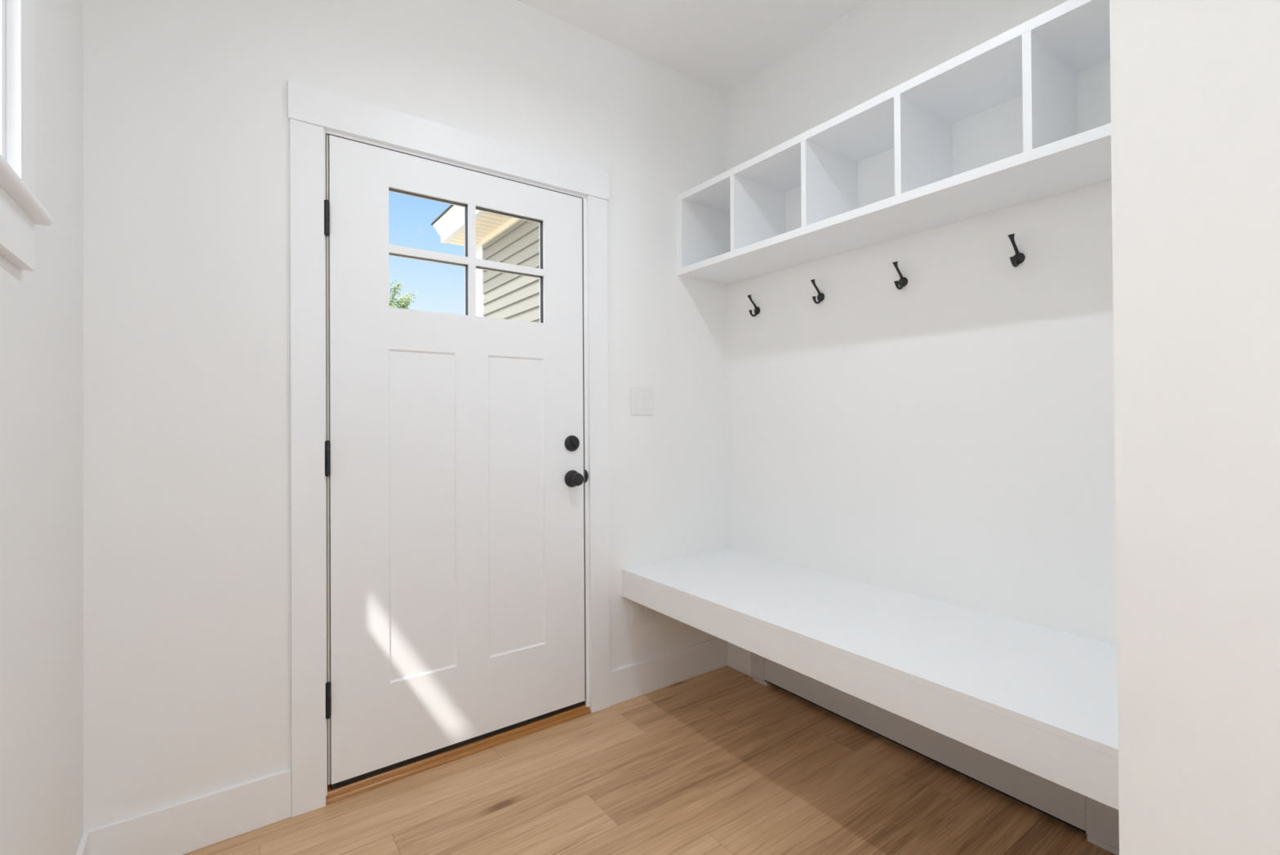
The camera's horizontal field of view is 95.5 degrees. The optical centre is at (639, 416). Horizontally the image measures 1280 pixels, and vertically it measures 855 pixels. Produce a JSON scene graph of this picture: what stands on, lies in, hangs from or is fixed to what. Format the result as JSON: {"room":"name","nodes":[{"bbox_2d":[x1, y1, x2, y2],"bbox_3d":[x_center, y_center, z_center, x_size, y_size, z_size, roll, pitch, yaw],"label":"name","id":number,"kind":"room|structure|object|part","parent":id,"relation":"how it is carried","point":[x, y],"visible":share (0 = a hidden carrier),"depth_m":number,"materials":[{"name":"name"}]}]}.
{"room":"mudroom","nodes":[
{"label":"mudroom","id":0,"kind":"room"},
{"bbox_2d":[0,0,83,854],"bbox_3d":[-0.031,-0.151,-0.578,0.150,2.900,4.996,0,0,-36],"label":"wall","id":1,"kind":"structure","parent":0,"point":[42,308],"depth_m":1.18,"materials":[{"name":"white paint"}]},
{"bbox_2d":[0,0,53,271],"bbox_3d":[-0.734,-0.746,0.430,0.190,0.959,1.427,0,0,-36],"label":"window","id":2,"kind":"structure","parent":1,"relation":"in","point":[20,208],"depth_m":0.96,"materials":[{"name":"white wood"}]},
{"bbox_3d":[-0.680,-0.800,0.469,0.022,0.850,1.411,0,0,-36],"label":"casing","id":3,"kind":"part","parent":2,"relation":"part of","materials":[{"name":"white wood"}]},
{"bbox_2d":[75,832,88,854],"bbox_3d":[0.003,1.108,-0.482,0.013,0.142,4.834,0,0,-36],"label":"baseboard","id":4,"kind":"structure","parent":1,"relation":"attached to","point":[83,846],"depth_m":1.45,"materials":[{"name":"white wood"}]},
{"bbox_2d":[83,0,728,831],"bbox_3d":[-0.544,-0.130,2.224,2.594,2.900,0.150,0,0,-36],"label":"wall","id":5,"kind":"structure","parent":0,"point":[187,397],"depth_m":1.69,"materials":[{"name":"white paint"}]},
{"bbox_2d":[82,768,291,854],"bbox_3d":[-1.234,1.129,1.613,0.457,0.142,0.013,0,0,-36],"label":"baseboard","id":6,"kind":"structure","parent":5,"relation":"attached to","point":[188,825],"depth_m":1.61,"materials":[{"name":"white wood"}]},
{"bbox_2d":[287,79,610,817],"bbox_3d":[-0.638,0.092,2.147,1.148,2.215,0.182,0,0,-36],"label":"door frame","id":7,"kind":"structure","parent":5,"relation":"attached to","point":[307,336],"depth_m":1.81,"materials":[{"name":"white wood"}]},
{"bbox_3d":[-0.218,0.240,2.363,0.013,0.055,0.004,0,0,-36],"label":"strike plate","id":8,"kind":"part","parent":7,"relation":"part of","materials":[{"name":"black metal"}]},
{"bbox_2d":[324,134,585,788],"bbox_3d":[-0.602,0.137,2.078,0.931,2.051,0.105,0,0,-36],"label":"door","id":9,"kind":"structure","parent":5,"relation":"in","point":[454,451],"depth_m":2.03,"materials":[{"name":"white wood"}]},
{"bbox_3d":[-0.247,0.246,2.289,0.052,0.052,0.034,0,0,-36],"label":"knob","id":10,"kind":"part","parent":9,"relation":"part of","materials":[{"name":"black metal"}]},
{"bbox_2d":[631,386,653,414],"bbox_3d":[0.012,-0.069,2.526,0.121,0.120,0.010,0,0,-36],"label":"light switch","id":11,"kind":"object","parent":5,"relation":"attached to","point":[642,398],"visible":1,"depth_m":2.52,"materials":[{"name":"white plastic"}]},
{"bbox_2d":[631,600,655,626],"bbox_3d":[0.018,0.835,2.521,0.124,0.118,0.008,0,0,-36],"label":"wall outlet","id":12,"kind":"object","parent":5,"relation":"attached to","point":[641,614],"visible":0.61,"depth_m":2.51,"materials":[{"name":"white plastic"}]},
{"bbox_2d":[636,603,643,618],"bbox_3d":[0.001,0.835,2.505,0.033,0.066,0.002,0,0,-36],"label":"receptacle","id":13,"kind":"object","parent":12,"relation":"attached to","point":[639,606],"depth_m":2.50,"materials":[{"name":"white plastic"}]},
{"bbox_2d":[645,606,651,617],"bbox_3d":[0.038,0.835,2.532,0.033,0.066,0.002,0,0,-36],"label":"receptacle","id":14,"kind":"object","parent":12,"relation":"attached to","point":[648,611],"depth_m":2.53,"materials":[{"name":"white plastic"}]},
{"bbox_2d":[609,637,727,706],"bbox_3d":[0.157,1.127,2.616,0.703,0.142,0.013,0,0,-36],"label":"baseboard","id":15,"kind":"structure","parent":5,"relation":"attached to","point":[631,681],"depth_m":2.58,"materials":[{"name":"white wood"}]},
{"bbox_2d":[183,665,1115,854],"bbox_3d":[0.934,1.237,0.178,2.334,0.120,4.915,0,0,-36],"label":"floor","id":16,"kind":"structure","parent":0,"point":[721,761],"depth_m":1.82,"materials":[{"name":"brown wood"}]},
{"bbox_2d":[325,703,591,804],"bbox_3d":[-0.632,1.183,2.139,0.953,0.032,0.162,0,0,-36],"label":"threshold","id":17,"kind":"object","parent":16,"relation":"on","point":[359,786],"visible":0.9,"depth_m":2.02,"materials":[{"name":"brown wood"}]},
{"bbox_2d":[517,0,868,93],"bbox_3d":[0.907,-1.692,0.208,2.594,0.180,5.146,0,0,-36],"label":"ceiling","id":18,"kind":"structure","parent":0,"point":[720,45],"depth_m":2.36,"materials":[{"name":"white paint"}]},
{"bbox_2d":[725,0,1116,644],"bbox_3d":[1.042,-0.141,2.114,0.150,2.900,1.885,0,0,-36],"label":"wall","id":19,"kind":"structure","parent":0,"point":[947,435],"depth_m":2.02,"materials":[{"name":"white paint"}]},
{"bbox_2d":[727,641,752,677],"bbox_3d":[0.481,1.125,2.740,0.032,0.142,0.165,0,0,-36],"label":"baseboard","id":20,"kind":"structure","parent":19,"relation":"attached to","point":[739,658],"depth_m":2.73,"materials":[{"name":"white wood"}]},
{"bbox_2d":[746,294,759,316],"bbox_3d":[0.516,-0.510,2.661,0.063,0.099,0.035,0,0,-36],"label":"coat hook","id":21,"kind":"object","parent":19,"relation":"attached to","point":[757,310],"visible":1,"depth_m":2.66,"materials":[{"name":"black metal"}]},
{"bbox_3d":[0.537,-0.491,2.676,0.010,0.035,0.035,0,0,-36],"label":"plate","id":22,"kind":"part","parent":21,"relation":"part of","materials":[{"name":"black metal"}]},
{"bbox_2d":[810,279,824,303],"bbox_3d":[0.721,-0.513,2.377,0.063,0.099,0.035,0,0,-36],"label":"coat hook","id":23,"kind":"object","parent":19,"relation":"attached to","point":[820,296],"visible":1,"depth_m":2.38,"materials":[{"name":"black metal"}]},
{"bbox_3d":[0.742,-0.494,2.392,0.010,0.035,0.035,0,0,-36],"label":"plate","id":24,"kind":"part","parent":23,"relation":"part of","materials":[{"name":"black metal"}]},
{"bbox_2d":[621,548,1119,809],"bbox_3d":[0.701,0.692,1.920,0.632,0.115,1.785,0,0,-36],"label":"bench","id":25,"kind":"object","parent":19,"relation":"attached to","point":[1040,700],"visible":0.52,"depth_m":1.59,"materials":[{"name":"white wood"}]},
{"bbox_2d":[676,0,1111,284],"bbox_3d":[0.819,-0.837,2.022,0.316,0.365,1.785,0,0,-36],"label":"cubby shelf","id":26,"kind":"object","parent":19,"relation":"attached to","point":[731,226],"visible":0.75,"depth_m":1.86,"materials":[{"name":"white wood"}]},
{"bbox_3d":[0.307,-0.829,2.733,0.316,0.307,0.034,0,0,-36],"label":"panel","id":27,"kind":"part","parent":26,"relation":"part of","materials":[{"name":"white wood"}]},
{"bbox_2d":[892,261,907,289],"bbox_3d":[0.929,-0.508,2.088,0.063,0.099,0.035,0,0,-36],"label":"coat hook","id":28,"kind":"object","parent":19,"relation":"attached to","point":[903,281],"visible":1,"depth_m":2.09,"materials":[{"name":"black metal"}]},
{"bbox_3d":[0.951,-0.489,2.103,0.010,0.035,0.035,0,0,-36],"label":"plate","id":29,"kind":"part","parent":28,"relation":"part of","materials":[{"name":"black metal"}]},
{"bbox_2d":[751,651,1119,854],"bbox_3d":[0.919,1.087,2.120,0.046,0.206,1.354,0,0,-36],"label":"baseboard heater","id":30,"kind":"object","parent":19,"relation":"attached to","point":[1099,820],"visible":0.52,"depth_m":1.91,"materials":[{"name":"white metal"}]},
{"bbox_2d":[1007,233,1025,266],"bbox_3d":[1.149,-0.510,1.783,0.063,0.099,0.035,0,0,-36],"label":"coat hook","id":31,"kind":"object","parent":19,"relation":"attached to","point":[1018,258],"visible":1,"depth_m":1.78,"materials":[{"name":"black metal"}]},
{"bbox_3d":[1.171,-0.491,1.798,0.010,0.035,0.035,0,0,-36],"label":"plate","id":32,"kind":"part","parent":31,"relation":"part of","materials":[{"name":"black metal"}]},
{"bbox_2d":[1109,0,1279,854],"bbox_3d":[1.951,-0.216,-0.156,1.030,2.790,3.061,0,0,-36],"label":"wall partition","id":33,"kind":"structure","parent":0,"point":[1195,84],"depth_m":0.71,"materials":[{"name":"white paint"}]},
{"label":"outside","id":34,"kind":"structure","parent":0,"visible":0},
{"bbox_3d":[-26.951,1.817,37.381,120.000,0.180,87.804,0,0,-36],"label":"ground","id":35,"kind":"structure","parent":34,"visible":0},
{"bbox_2d":[389,279,419,310],"bbox_3d":[-12.689,-2.553,28.250,4.162,8.269,3.342,0,0,15],"label":"tree","id":36,"kind":"object","parent":35,"relation":"on","point":[404,301],"visible":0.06,"depth_m":28.39,"materials":[{"name":"green plant"}]},
{"bbox_2d":[431,204,539,322],"bbox_3d":[0.182,-0.891,5.268,2.940,4.490,3.904,0,0,-36],"label":"house wing","id":37,"kind":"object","parent":35,"relation":"on","point":[499,237],"visible":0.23,"depth_m":5.49,"materials":[{"name":"grey plastic"}]},
{"bbox_3d":[-1.620,-0.224,6.090,0.144,3.190,0.230,0,0,-36],"label":"corner trim","id":38,"kind":"part","parent":37,"relation":"part of","materials":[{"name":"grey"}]},
{"bbox_3d":[-0.570,-1.808,4.526,0.045,0.055,3.564,0,0,-36],"label":"frieze trim","id":39,"kind":"part","parent":37,"relation":"part of","materials":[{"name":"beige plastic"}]}
]}

